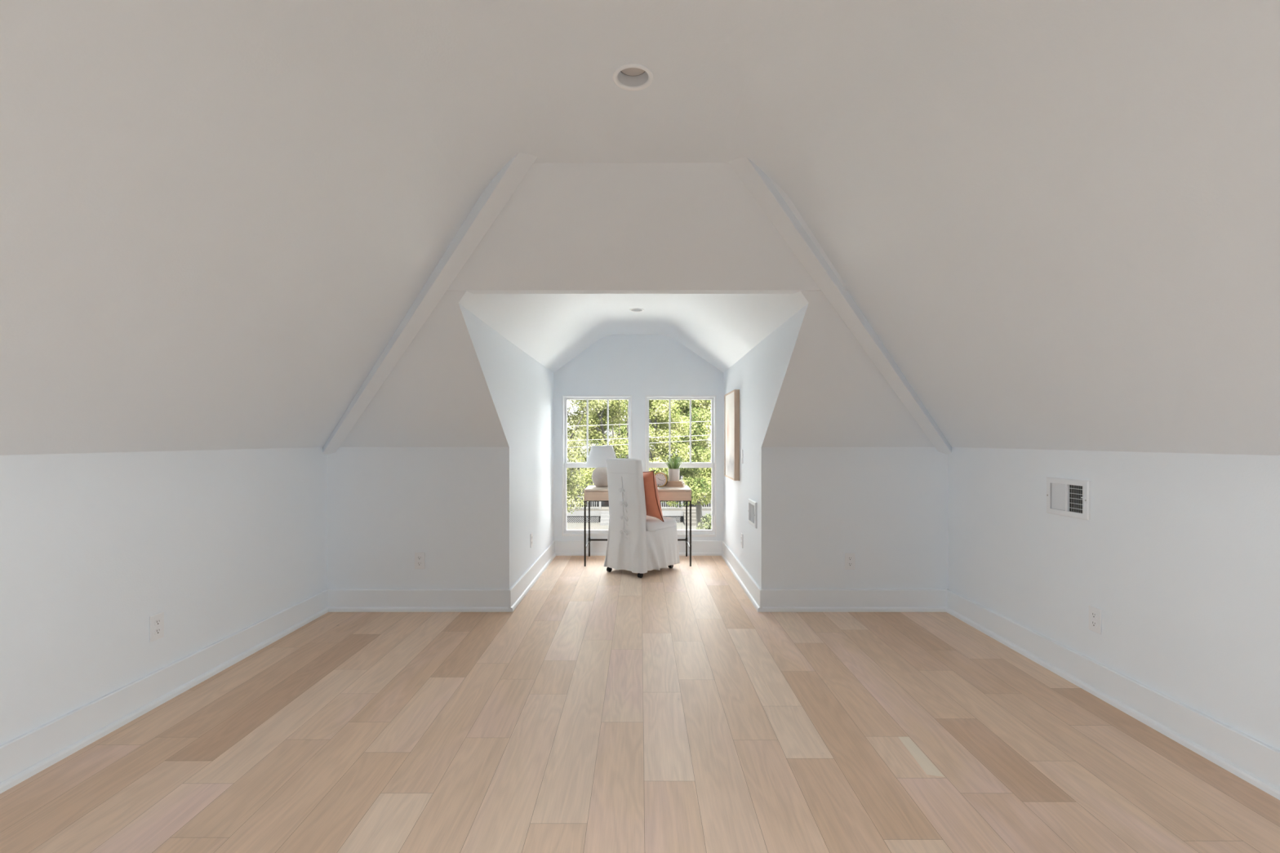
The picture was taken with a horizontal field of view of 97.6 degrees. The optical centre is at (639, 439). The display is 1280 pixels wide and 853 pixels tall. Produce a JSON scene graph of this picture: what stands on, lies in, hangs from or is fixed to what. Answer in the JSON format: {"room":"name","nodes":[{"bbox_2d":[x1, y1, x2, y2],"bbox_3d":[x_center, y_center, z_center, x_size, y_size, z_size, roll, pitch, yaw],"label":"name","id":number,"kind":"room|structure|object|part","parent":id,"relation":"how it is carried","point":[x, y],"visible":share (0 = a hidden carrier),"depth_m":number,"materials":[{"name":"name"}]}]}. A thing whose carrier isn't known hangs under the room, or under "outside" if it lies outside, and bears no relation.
{"room":"attic room","nodes":[
{"label":"attic room","id":0,"kind":"room"},
{"bbox_2d":[0,447,326,745],"bbox_3d":[-2.275,0.042,0.662,0.160,2.357,6.625,0,0,0],"label":"wall","id":1,"kind":"structure","parent":0,"point":[94,546],"depth_m":2.42,"materials":[{"name":"white paint"}]},
{"bbox_2d":[149,612,164,642],"bbox_3d":[-2.190,0.851,2.543,0.009,0.116,0.072,0,0,0],"label":"wall outlet","id":2,"kind":"object","parent":1,"relation":"attached to","point":[156,621],"visible":1,"depth_m":2.54,"materials":[{"name":"white plastic"}]},
{"bbox_2d":[154,627,161,635],"bbox_3d":[-2.188,0.872,2.543,0.003,0.027,0.034,0,0,0],"label":"receptacle","id":3,"kind":"object","parent":2,"relation":"attached to","point":[157,631],"depth_m":2.54,"materials":[{"name":"grey plastic"}]},
{"bbox_2d":[154,618,161,626],"bbox_3d":[-2.188,0.831,2.543,0.003,0.027,0.034,0,0,0],"label":"receptacle","id":4,"kind":"object","parent":2,"relation":"attached to","point":[157,622],"depth_m":2.54,"materials":[{"name":"grey plastic"}]},
{"bbox_2d":[0,589,328,794],"bbox_3d":[-2.179,1.125,0.662,0.031,0.150,6.525,0,0,0],"label":"baseboard","id":5,"kind":"structure","parent":1,"relation":"attached to","point":[28,754],"depth_m":2.42,"materials":[{"name":"white paint"}]},
{"bbox_2d":[326,447,509,589],"bbox_3d":[-1.580,0.637,3.925,1.330,1.165,0.001,0,0,0],"label":"wall","id":6,"kind":"structure","parent":0,"point":[385,506],"depth_m":3.92,"materials":[{"name":"white paint"}]},
{"bbox_2d":[327,589,511,612],"bbox_3d":[-1.547,1.125,3.909,1.296,0.150,0.031,0,0,0],"label":"baseboard","id":7,"kind":"structure","parent":6,"relation":"attached to","point":[338,600],"depth_m":3.91,"materials":[{"name":"white paint"}]},
{"bbox_3d":[-1.547,1.185,3.902,1.296,0.030,0.017,0,0,0],"label":"shoe molding","id":8,"kind":"part","parent":7,"relation":"part of","materials":[{"name":"white paint"}]},
{"bbox_2d":[414,552,425,568],"bbox_3d":[-1.541,0.850,3.920,0.072,0.116,0.009,0,0,0],"label":"wall outlet","id":9,"kind":"object","parent":6,"relation":"attached to","point":[420,557],"visible":1,"depth_m":3.92,"materials":[{"name":"white plastic"}]},
{"bbox_2d":[458,303,553,588],"bbox_3d":[-0.909,0.266,4.340,0.007,1.908,3.032,0,0,0],"label":"wall","id":10,"kind":"structure","parent":0,"point":[521,388],"depth_m":4.36,"materials":[{"name":"white paint"}]},
{"bbox_2d":[530,533,533,547],"bbox_3d":[-0.902,0.841,4.670,0.009,0.116,0.072,0,0,1],"label":"wall outlet","id":11,"kind":"object","parent":10,"relation":"attached to","point":[531,534],"visible":1,"depth_m":4.66,"materials":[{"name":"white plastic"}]},
{"bbox_2d":[508,541,555,612],"bbox_3d":[-0.889,1.125,4.851,0.031,0.150,1.911,0,0,1],"label":"baseboard","id":12,"kind":"structure","parent":10,"relation":"attached to","point":[524,584],"depth_m":4.52,"materials":[{"name":"white paint"}]},
{"bbox_2d":[458,290,808,373],"bbox_3d":[-0.025,-0.886,4.303,1.781,0.397,3.106,0,0,0],"label":"ceiling","id":13,"kind":"structure","parent":0,"point":[552,329],"depth_m":4.30,"materials":[{"name":"white paint"}]},
{"bbox_2d":[629,308,644,311],"bbox_3d":[-0.027,-1.107,4.700,0.122,0.056,0.122,0,0,0],"label":"recessed light","id":14,"kind":"object","parent":13,"relation":"in","point":[631,309],"visible":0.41,"depth_m":4.73,"materials":[{"name":"white metal"}]},
{"bbox_2d":[553,334,723,540],"bbox_3d":[-0.010,0.000,5.891,2.020,2.500,0.170,0,0,0],"label":"wall","id":15,"kind":"structure","parent":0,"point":[637,366],"depth_m":5.81,"materials":[{"name":"white paint"}]},
{"bbox_2d":[561,395,631,536],"bbox_3d":[-0.445,0.273,5.883,0.725,1.459,0.166,0,0,0],"label":"window","id":16,"kind":"structure","parent":15,"relation":"attached to","point":[565,464],"depth_m":5.84,"materials":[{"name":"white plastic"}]},
{"bbox_3d":[-0.445,0.612,5.857,0.687,0.730,0.034,0,0,0],"label":"sash","id":17,"kind":"part","parent":16,"relation":"part of","materials":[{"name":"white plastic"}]},
{"bbox_3d":[-0.445,-0.075,5.894,0.687,0.723,0.033,0,0,0],"label":"sash","id":18,"kind":"part","parent":16,"relation":"part of","materials":[{"name":"white plastic"}]},
{"bbox_2d":[553,540,723,555],"bbox_3d":[-0.015,1.125,5.790,1.761,0.150,0.031,0,0,0],"label":"baseboard","id":19,"kind":"structure","parent":15,"relation":"attached to","point":[562,548],"depth_m":5.79,"materials":[{"name":"white paint"}]},
{"bbox_3d":[-0.015,1.185,5.784,1.761,0.030,0.017,0,0,0],"label":"shoe molding","id":20,"kind":"part","parent":19,"relation":"part of","materials":[{"name":"white paint"}]},
{"bbox_2d":[644,395,716,537],"bbox_3d":[0.422,0.278,5.883,0.736,1.468,0.166,0,0,0],"label":"window","id":21,"kind":"structure","parent":15,"relation":"attached to","point":[681,533],"depth_m":5.84,"materials":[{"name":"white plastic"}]},
{"bbox_3d":[0.422,-0.075,5.894,0.698,0.723,0.033,0,0,0],"label":"sash","id":22,"kind":"part","parent":21,"relation":"part of","materials":[{"name":"white plastic"}]},
{"bbox_3d":[0.422,0.617,5.857,0.698,0.739,0.034,0,0,0],"label":"sash","id":23,"kind":"part","parent":21,"relation":"part of","materials":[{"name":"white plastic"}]},
{"bbox_2d":[0,0,1279,455],"bbox_3d":[-0.019,-0.556,0.697,4.592,1.388,6.634,0,0,0],"label":"ceiling","id":24,"kind":"structure","parent":0,"point":[1058,221],"depth_m":1.70,"materials":[{"name":"white paint"}]},
{"bbox_2d":[323,152,537,454],"bbox_3d":[-1.291,-0.577,3.017,0.080,1.363,2.543,0,0,-44],"label":"ceiling beam","id":25,"kind":"structure","parent":24,"relation":"attached to","point":[495,197],"depth_m":2.65,"materials":[{"name":"white paint"}]},
{"bbox_2d":[612,63,653,90],"bbox_3d":[-0.021,-1.109,1.682,0.122,0.056,0.122,0,0,0],"label":"recessed light","id":26,"kind":"object","parent":24,"relation":"in","point":[628,77],"visible":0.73,"depth_m":1.71,"materials":[{"name":"white metal"}]},
{"bbox_2d":[728,156,951,454],"bbox_3d":[1.248,-0.577,3.037,2.527,1.364,0.082,0,0,-45],"label":"ceiling beam","id":27,"kind":"structure","parent":24,"relation":"attached to","point":[757,182],"depth_m":2.69,"materials":[{"name":"white paint"}]},
{"bbox_2d":[0,555,1279,852],"bbox_3d":[0.000,1.202,1.650,4.800,0.004,8.700,0,0,0],"label":"floor","id":28,"kind":"structure","parent":0,"point":[615,711],"depth_m":2.15,"materials":[{"name":"brown wood"}]},
{"bbox_2d":[584,485,691,566],"bbox_3d":[-0.021,0.837,5.519,1.019,0.727,0.468,0,0,0],"label":"writing desk","id":29,"kind":"object","parent":28,"relation":"on","point":[592,493],"visible":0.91,"depth_m":5.29,"materials":[{"name":"brown wood"}]},
{"bbox_3d":[-0.519,0.893,5.293,0.016,0.614,0.016,0,0,0],"label":"leg","id":30,"kind":"part","parent":29,"relation":"part of","materials":[{"name":"black metal"}]},
{"bbox_3d":[-0.519,0.893,5.742,0.016,0.614,0.016,0,0,0],"label":"leg","id":31,"kind":"part","parent":29,"relation":"part of","materials":[{"name":"black metal"}]},
{"bbox_2d":[585,445,616,487],"bbox_3d":[-0.378,0.269,5.600,0.336,0.408,0.336,0,0,0],"label":"table lamp","id":32,"kind":"object","parent":29,"relation":"on","point":[598,455],"visible":0.79,"depth_m":5.50,"materials":[{"name":"white ceramic"}]},
{"bbox_3d":[-0.378,0.169,5.600,0.336,0.207,0.336,0,0,0],"label":"lamp shade","id":33,"kind":"part","parent":32,"relation":"part of","materials":[{"name":"white fabric"}]},
{"bbox_3d":[-0.021,0.584,5.518,1.012,0.006,0.465,0,0,0],"label":"metal rail","id":34,"kind":"part","parent":29,"relation":"part of","materials":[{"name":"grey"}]},
{"bbox_3d":[-0.021,0.536,5.295,0.983,0.086,0.018,0,0,0],"label":"drawer","id":35,"kind":"part","parent":29,"relation":"part of","materials":[{"name":"brown wood"}]},
{"bbox_2d":[654,471,667,487],"bbox_3d":[0.205,0.398,5.545,0.149,0.149,0.049,0,0,23],"label":"desk clock","id":36,"kind":"object","parent":29,"relation":"on","point":[661,478],"visible":0.77,"depth_m":5.52,"materials":[{"name":"brown metal"}]},
{"bbox_2d":[663,483,684,487],"bbox_3d":[0.338,0.459,5.640,0.215,0.028,0.145,0,0,14],"label":"book","id":37,"kind":"object","parent":29,"relation":"on","point":[683,484],"visible":0.57,"depth_m":5.56,"materials":[{"name":"white paper"}]},
{"bbox_2d":[666,480,684,484],"bbox_3d":[0.332,0.431,5.643,0.205,0.028,0.138,0,0,14],"label":"book","id":38,"kind":"object","parent":37,"relation":"on","point":[668,482],"visible":0.62,"depth_m":5.58,"materials":[{"name":"white paper"}]},
{"bbox_2d":[661,455,684,480],"bbox_3d":[0.334,0.284,5.657,0.340,0.266,0.260,0,0,-44],"label":"potted grass","id":39,"kind":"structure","parent":38,"relation":"on","point":[673,470],"depth_m":5.60,"materials":[{"name":"white ceramic"}]},
{"bbox_3d":[0.477,0.893,5.742,0.016,0.614,0.016,0,0,0],"label":"leg","id":40,"kind":"part","parent":29,"relation":"part of","materials":[{"name":"black metal"}]},
{"bbox_3d":[0.477,0.893,5.293,0.016,0.614,0.016,0,0,0],"label":"leg","id":41,"kind":"part","parent":29,"relation":"part of","materials":[{"name":"black metal"}]},
{"bbox_2d":[603,457,679,577],"bbox_3d":[0.019,0.683,5.156,0.555,1.033,0.608,0,0,38],"label":"slipcovered chair","id":42,"kind":"object","parent":28,"relation":"on","point":[639,543],"visible":1,"depth_m":4.95,"materials":[{"name":"white fabric"}]},
{"bbox_2d":[642,471,663,521],"bbox_3d":[0.021,0.499,5.079,0.184,0.456,0.467,0,0,-36],"label":"throw pillow","id":43,"kind":"object","parent":42,"relation":"on","point":[653,507],"visible":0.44,"depth_m":4.91,"materials":[{"name":"fabric"}]},
{"bbox_3d":[0.046,0.766,5.203,0.470,0.091,0.422,0,0,38],"label":"seat","id":44,"kind":"part","parent":42,"relation":"part of","materials":[{"name":"white fabric"}]},
{"bbox_2d":[667,468,679,480],"bbox_3d":[0.342,0.357,5.645,0.117,0.122,0.117,0,0,0],"label":"pot","id":45,"kind":"object","parent":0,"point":[673,473],"depth_m":5.60,"materials":[{"name":"white ceramic"}]},
{"bbox_2d":[723,303,808,589],"bbox_3d":[0.855,0.266,4.340,0.006,1.908,3.032,0,0,0],"label":"wall","id":46,"kind":"structure","parent":0,"point":[759,375],"depth_m":4.23,"materials":[{"name":"white paint"}]},
{"bbox_2d":[724,389,739,480],"bbox_3d":[0.837,-0.036,5.120,0.045,0.784,0.600,0,0,0],"label":"framed painting","id":47,"kind":"object","parent":46,"relation":"attached to","point":[731,399],"visible":1,"depth_m":5.00,"materials":[{"name":"brown wood"}]},
{"bbox_2d":[720,541,762,612],"bbox_3d":[0.843,1.125,4.851,0.031,0.150,1.911,0,0,0],"label":"baseboard","id":48,"kind":"structure","parent":46,"relation":"attached to","point":[746,581],"depth_m":4.52,"materials":[{"name":"white paint"}]},
{"bbox_2d":[740,449,742,463],"bbox_3d":[0.850,0.145,4.690,0.013,0.116,0.072,0,0,0],"label":"light switch","id":49,"kind":"object","parent":46,"relation":"attached to","point":[741,458],"visible":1,"depth_m":4.67,"materials":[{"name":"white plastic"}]},
{"bbox_2d":[741,533,742,548],"bbox_3d":[0.852,0.847,4.690,0.009,0.116,0.072,0,0,1],"label":"wall outlet","id":50,"kind":"object","parent":46,"relation":"attached to","point":[741,533],"visible":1,"depth_m":4.66,"materials":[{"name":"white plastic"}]},
{"bbox_2d":[747,498,756,528],"bbox_3d":[0.841,0.554,4.215,0.024,0.189,0.280,0,0,0],"label":"air vent","id":51,"kind":"object","parent":46,"relation":"in","point":[752,510],"visible":1,"depth_m":4.17,"materials":[{"name":"white metal"}]},
{"bbox_2d":[761,447,947,589],"bbox_3d":[1.529,0.637,3.925,1.357,1.165,0.001,0,0,0],"label":"wall","id":52,"kind":"structure","parent":0,"point":[887,507],"depth_m":3.92,"materials":[{"name":"white paint"}]},
{"bbox_2d":[844,553,855,569],"bbox_3d":[1.469,0.854,3.920,0.072,0.116,0.009,0,0,0],"label":"wall outlet","id":53,"kind":"object","parent":52,"relation":"attached to","point":[850,558],"visible":1,"depth_m":3.92,"materials":[{"name":"white plastic"}]},
{"bbox_2d":[759,589,946,612],"bbox_3d":[1.496,1.125,3.909,1.323,0.150,0.031,0,0,0],"label":"baseboard","id":54,"kind":"structure","parent":52,"relation":"attached to","point":[773,600],"depth_m":3.91,"materials":[{"name":"white paint"}]},
{"bbox_3d":[1.496,1.185,3.902,1.323,0.030,0.017,0,0,0],"label":"shoe molding","id":55,"kind":"part","parent":54,"relation":"part of","materials":[{"name":"white paint"}]},
{"bbox_2d":[947,447,1279,751],"bbox_3d":[2.237,0.042,0.662,0.160,2.357,6.625,0,0,0],"label":"wall","id":56,"kind":"structure","parent":0,"point":[1178,553],"depth_m":2.40,"materials":[{"name":"white paint"}]},
{"bbox_2d":[1046,476,1090,520],"bbox_3d":[2.145,0.294,2.821,0.024,0.189,0.280,0,0,0],"label":"air vent","id":57,"kind":"object","parent":56,"relation":"in","point":[1071,498],"visible":1,"depth_m":2.81,"materials":[{"name":"white metal"}]},
{"bbox_2d":[1088,605,1102,634],"bbox_3d":[2.152,0.854,2.653,0.009,0.116,0.072,0,0,0],"label":"wall outlet","id":58,"kind":"object","parent":56,"relation":"attached to","point":[1095,614],"visible":1,"depth_m":2.64,"materials":[{"name":"white plastic"}]},
{"bbox_2d":[1090,620,1097,627],"bbox_3d":[2.150,0.875,2.653,0.003,0.027,0.034,0,0,0],"label":"receptacle","id":59,"kind":"object","parent":58,"relation":"attached to","point":[1093,623],"depth_m":2.65,"materials":[{"name":"grey plastic"}]},
{"bbox_2d":[1090,612,1097,618],"bbox_3d":[2.150,0.834,2.653,0.003,0.027,0.034,0,0,0],"label":"receptacle","id":60,"kind":"object","parent":58,"relation":"attached to","point":[1093,615],"depth_m":2.65,"materials":[{"name":"grey plastic"}]},
{"bbox_2d":[946,589,1279,799],"bbox_3d":[2.142,1.125,0.662,0.031,0.150,6.525,0,0,0],"label":"baseboard","id":61,"kind":"structure","parent":56,"relation":"attached to","point":[1251,760],"depth_m":2.39,"materials":[{"name":"white paint"}]},
{"label":"outside","id":62,"kind":"structure","parent":0,"visible":0},
{"bbox_2d":[577,421,707,426],"bbox_3d":[0.000,-0.424,11.000,18.000,0.638,0.011,0,0,0],"label":"power line","id":63,"kind":"object","parent":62,"point":[695,421],"visible":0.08,"depth_m":10.99,"materials":[{"name":"grey"}]},
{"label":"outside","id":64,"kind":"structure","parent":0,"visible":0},
{"bbox_2d":[569,435,706,440],"bbox_3d":[0.000,-0.147,11.200,18.000,0.717,0.011,0,0,0],"label":"power line","id":65,"kind":"object","parent":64,"point":[695,435],"visible":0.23,"depth_m":11.20,"materials":[{"name":"grey"}]},
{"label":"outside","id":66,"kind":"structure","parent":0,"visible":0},
{"bbox_2d":[567,439,711,448],"bbox_3d":[0.000,-0.033,11.100,18.001,1.006,0.013,0,0,0],"label":"power line","id":67,"kind":"object","parent":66,"point":[708,439],"visible":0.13,"depth_m":11.10,"materials":[{"name":"black"}]},
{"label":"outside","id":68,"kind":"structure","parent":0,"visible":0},
{"bbox_2d":[566,521,709,529],"bbox_3d":[0.000,5.750,40.000,240.000,0.300,200.000,0,0,0],"label":"ground","id":69,"kind":"structure","parent":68,"point":[570,526],"depth_m":36.16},
{"bbox_2d":[566,400,611,514],"bbox_3d":[-1.786,1.366,13.621,2.259,8.569,2.152,0,0,0],"label":"broadleaf tree","id":70,"kind":"object","parent":69,"relation":"on","point":[570,482],"visible":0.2,"depth_m":13.50,"materials":[{"name":"green plant"}]},
{"bbox_2d":[568,400,628,488],"bbox_3d":[-1.297,1.306,18.588,2.300,8.691,2.532,0,0,-20],"label":"broadleaf tree","id":71,"kind":"object","parent":69,"relation":"on","point":[594,431],"visible":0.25,"depth_m":18.48,"materials":[{"name":"green plant"}]},
{"bbox_2d":[573,400,626,429],"bbox_3d":[-4.281,-2.190,65.715,7.972,15.701,9.207,0,0,-25],"label":"broadleaf tree","id":72,"kind":"object","parent":69,"relation":"on","point":[626,400],"visible":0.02,"depth_m":65.38,"materials":[{"name":"green plant"}]},
{"bbox_2d":[591,400,628,457],"bbox_3d":[-0.692,1.006,21.976,2.512,9.290,2.500,0,0,0],"label":"broadleaf tree","id":73,"kind":"object","parent":69,"relation":"on","point":[621,430],"visible":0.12,"depth_m":21.25,"materials":[{"name":"green plant"}]},
{"bbox_2d":[566,429,711,525],"bbox_3d":[-1.000,2.411,42.300,21.200,6.422,11.800,0,0,0],"label":"house","id":74,"kind":"structure","parent":69,"relation":"on","point":[599,510],"depth_m":37.61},
{"bbox_3d":[-6.575,4.245,37.660,7.650,0.810,0.080,0,0,0],"label":"railing","id":75,"kind":"part","parent":74,"relation":"part of","materials":[{"name":"black paint"}]},
{"bbox_3d":[-2.680,3.245,37.670,0.140,2.890,0.140,0,0,0],"label":"porch post","id":76,"kind":"part","parent":74,"relation":"part of","materials":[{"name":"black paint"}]},
{"bbox_3d":[0.750,4.245,37.660,4.000,0.810,0.080,0,0,0],"label":"railing","id":77,"kind":"part","parent":74,"relation":"part of","materials":[{"name":"black paint"}]},
{"bbox_3d":[2.820,3.245,37.670,0.140,2.890,0.140,0,0,0],"label":"porch post","id":78,"kind":"part","parent":74,"relation":"part of","materials":[{"name":"white paint"}]},
{"bbox_3d":[6.250,4.245,37.660,4.300,0.810,0.080,0,0,0],"label":"railing","id":79,"kind":"part","parent":74,"relation":"part of","materials":[{"name":"black paint"}]},
{"bbox_2d":[646,398,694,478],"bbox_3d":[0.586,1.810,15.566,1.872,7.682,1.917,0,0,8],"label":"broadleaf tree","id":80,"kind":"object","parent":69,"relation":"on","point":[659,410],"visible":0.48,"depth_m":15.16,"materials":[{"name":"green plant"}]},
{"bbox_2d":[649,400,711,507],"bbox_3d":[1.080,1.627,19.287,2.867,8.048,2.004,0,0,0],"label":"broadleaf tree","id":81,"kind":"object","parent":69,"relation":"on","point":[687,473],"visible":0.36,"depth_m":18.94,"materials":[{"name":"green plant"}]},
{"bbox_2d":[681,400,711,529],"bbox_3d":[2.225,1.483,23.618,2.403,8.339,3.009,0,0,0],"label":"broadleaf tree","id":82,"kind":"object","parent":69,"relation":"on","point":[707,473],"visible":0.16,"depth_m":23.12,"materials":[{"name":"green plant"}]},
{"bbox_2d":[696,512,711,529],"bbox_3d":[1.519,3.721,12.785,1.618,4.191,1.234,0,0,0],"label":"shrub","id":83,"kind":"object","parent":69,"relation":"on","point":[707,523],"visible":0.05,"depth_m":12.79,"materials":[{"name":"green plant"}]}
]}

